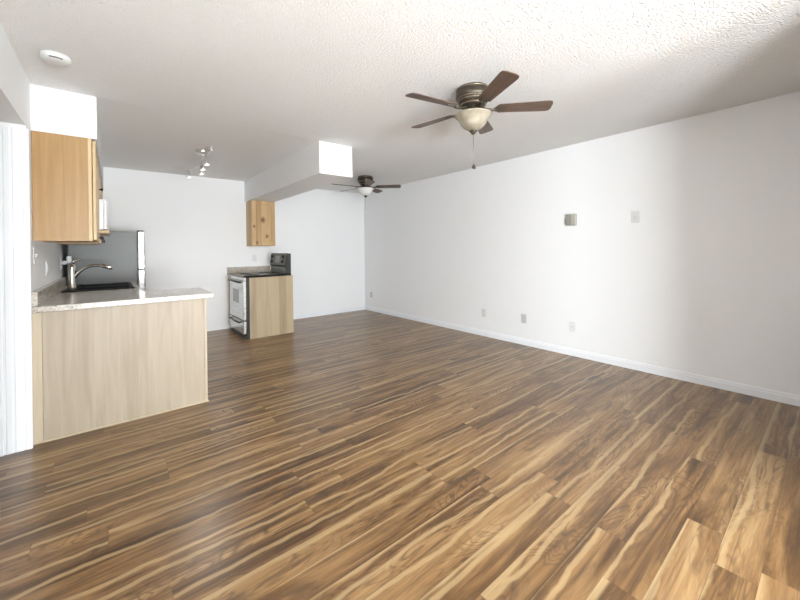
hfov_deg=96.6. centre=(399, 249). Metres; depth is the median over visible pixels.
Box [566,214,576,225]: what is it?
door chime
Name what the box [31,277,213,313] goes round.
countertop
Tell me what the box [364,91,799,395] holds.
wall
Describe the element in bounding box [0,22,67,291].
wall
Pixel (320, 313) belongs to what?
baseboard
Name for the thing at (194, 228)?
wall
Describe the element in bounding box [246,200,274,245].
upper cabinet
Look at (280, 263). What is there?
range
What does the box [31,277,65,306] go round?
backsplash
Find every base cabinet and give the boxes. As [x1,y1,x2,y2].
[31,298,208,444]
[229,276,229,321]
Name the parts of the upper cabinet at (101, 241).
door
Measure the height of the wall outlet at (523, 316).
0.117 m
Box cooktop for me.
[230,272,290,277]
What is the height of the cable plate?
0.117 m
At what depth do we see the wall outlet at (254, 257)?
6.10 m
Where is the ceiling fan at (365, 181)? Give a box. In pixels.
[333,175,400,213]
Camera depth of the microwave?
3.36 m
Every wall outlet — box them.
[252,255,256,260]
[482,308,485,316]
[521,314,525,322]
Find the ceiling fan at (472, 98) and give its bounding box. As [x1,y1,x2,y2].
[405,70,552,168]
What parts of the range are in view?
vent panel, storage drawer, oven door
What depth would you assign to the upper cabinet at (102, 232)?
3.51 m
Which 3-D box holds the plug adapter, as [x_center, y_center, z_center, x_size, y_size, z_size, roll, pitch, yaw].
[-3.608,0.119,3.860,0.076,0.089,0.057,-1,0,-39]
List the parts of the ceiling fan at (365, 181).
lamp shade, blade, blade, blade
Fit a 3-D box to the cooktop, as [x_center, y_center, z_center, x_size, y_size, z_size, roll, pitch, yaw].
[-2.193,0.392,5.584,0.698,0.023,0.761,-1,0,-39]
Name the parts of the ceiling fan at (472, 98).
blade, blade, lamp shade, blade, blade, blade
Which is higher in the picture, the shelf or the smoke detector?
the smoke detector
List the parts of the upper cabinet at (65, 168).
frame, door, door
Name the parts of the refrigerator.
door, door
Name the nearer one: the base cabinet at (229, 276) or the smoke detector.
the smoke detector
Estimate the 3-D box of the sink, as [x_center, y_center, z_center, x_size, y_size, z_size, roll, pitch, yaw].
[-3.071,0.470,3.656,0.525,0.184,0.820,-1,0,-39]
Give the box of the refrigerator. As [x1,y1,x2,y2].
[68,230,145,290]
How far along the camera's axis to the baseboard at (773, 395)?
3.66 m
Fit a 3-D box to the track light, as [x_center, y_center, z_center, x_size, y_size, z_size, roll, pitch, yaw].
[-2.390,-1.049,4.274,0.181,0.198,1.364,-1,0,-39]
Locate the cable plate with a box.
[569,321,574,331]
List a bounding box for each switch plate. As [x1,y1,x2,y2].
[33,247,37,262]
[46,261,48,274]
[631,211,639,222]
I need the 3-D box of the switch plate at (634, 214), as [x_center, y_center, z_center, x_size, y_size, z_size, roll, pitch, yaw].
[2.387,-0.330,3.618,0.018,0.117,0.073,-1,0,-39]
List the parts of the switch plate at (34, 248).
plate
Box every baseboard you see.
[293,306,364,319]
[365,306,799,406]
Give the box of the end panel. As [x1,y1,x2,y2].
[249,275,293,338]
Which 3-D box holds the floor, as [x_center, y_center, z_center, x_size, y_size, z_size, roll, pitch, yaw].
[0.597,1.304,1.199,6.120,0.100,11.740,-1,0,-39]
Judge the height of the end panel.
0.878 m
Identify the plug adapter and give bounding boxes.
[62,256,71,263]
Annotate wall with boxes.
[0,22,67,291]
[103,167,364,330]
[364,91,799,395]
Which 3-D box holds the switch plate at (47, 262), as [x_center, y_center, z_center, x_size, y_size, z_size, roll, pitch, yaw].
[-2.959,0.156,2.991,0.010,0.117,0.117,-1,0,-39]
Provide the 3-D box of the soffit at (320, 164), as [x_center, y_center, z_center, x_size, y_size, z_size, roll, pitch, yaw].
[-1.588,-0.986,5.052,0.410,0.347,2.797,-1,0,-39]
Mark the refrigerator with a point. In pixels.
(125, 251)
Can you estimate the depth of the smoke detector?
2.09 m
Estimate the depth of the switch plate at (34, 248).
2.49 m
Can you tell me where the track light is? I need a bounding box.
[185,146,212,177]
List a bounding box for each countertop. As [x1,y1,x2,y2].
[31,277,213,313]
[227,266,270,275]
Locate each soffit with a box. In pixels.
[30,84,103,189]
[244,141,351,201]
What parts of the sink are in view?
bowl, bowl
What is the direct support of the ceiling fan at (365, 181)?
hanging from the ceiling
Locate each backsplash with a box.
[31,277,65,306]
[227,266,269,272]
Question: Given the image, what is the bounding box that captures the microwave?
[99,199,107,229]
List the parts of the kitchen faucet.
spout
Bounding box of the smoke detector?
[40,50,70,66]
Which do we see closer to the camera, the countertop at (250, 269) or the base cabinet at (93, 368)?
the base cabinet at (93, 368)
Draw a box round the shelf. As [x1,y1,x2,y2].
[100,230,109,235]
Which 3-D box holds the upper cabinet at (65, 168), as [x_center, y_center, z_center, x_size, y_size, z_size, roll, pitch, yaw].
[-2.657,-0.441,2.894,0.371,0.767,0.799,-1,0,-39]
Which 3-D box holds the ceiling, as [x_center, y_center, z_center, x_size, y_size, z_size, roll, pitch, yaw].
[0.562,-1.235,1.197,6.120,0.100,11.740,-1,0,-39]
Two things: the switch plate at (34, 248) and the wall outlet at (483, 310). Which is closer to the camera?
the switch plate at (34, 248)
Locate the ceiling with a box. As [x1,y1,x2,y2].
[0,0,799,192]
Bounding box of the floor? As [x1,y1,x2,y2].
[0,310,799,599]
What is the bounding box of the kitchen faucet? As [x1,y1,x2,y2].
[67,258,112,289]
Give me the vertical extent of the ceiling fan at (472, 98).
0.593 m
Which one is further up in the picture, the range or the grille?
the grille
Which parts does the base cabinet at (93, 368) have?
shoe moulding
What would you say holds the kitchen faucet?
on the countertop at (48, 298)
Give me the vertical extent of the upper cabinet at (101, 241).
0.760 m
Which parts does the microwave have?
door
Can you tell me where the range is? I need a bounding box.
[228,253,290,339]
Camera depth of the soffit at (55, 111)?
2.58 m
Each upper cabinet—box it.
[31,130,103,242]
[57,177,104,244]
[99,170,109,235]
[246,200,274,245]
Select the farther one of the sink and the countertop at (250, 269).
the countertop at (250, 269)
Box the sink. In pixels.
[61,282,133,292]

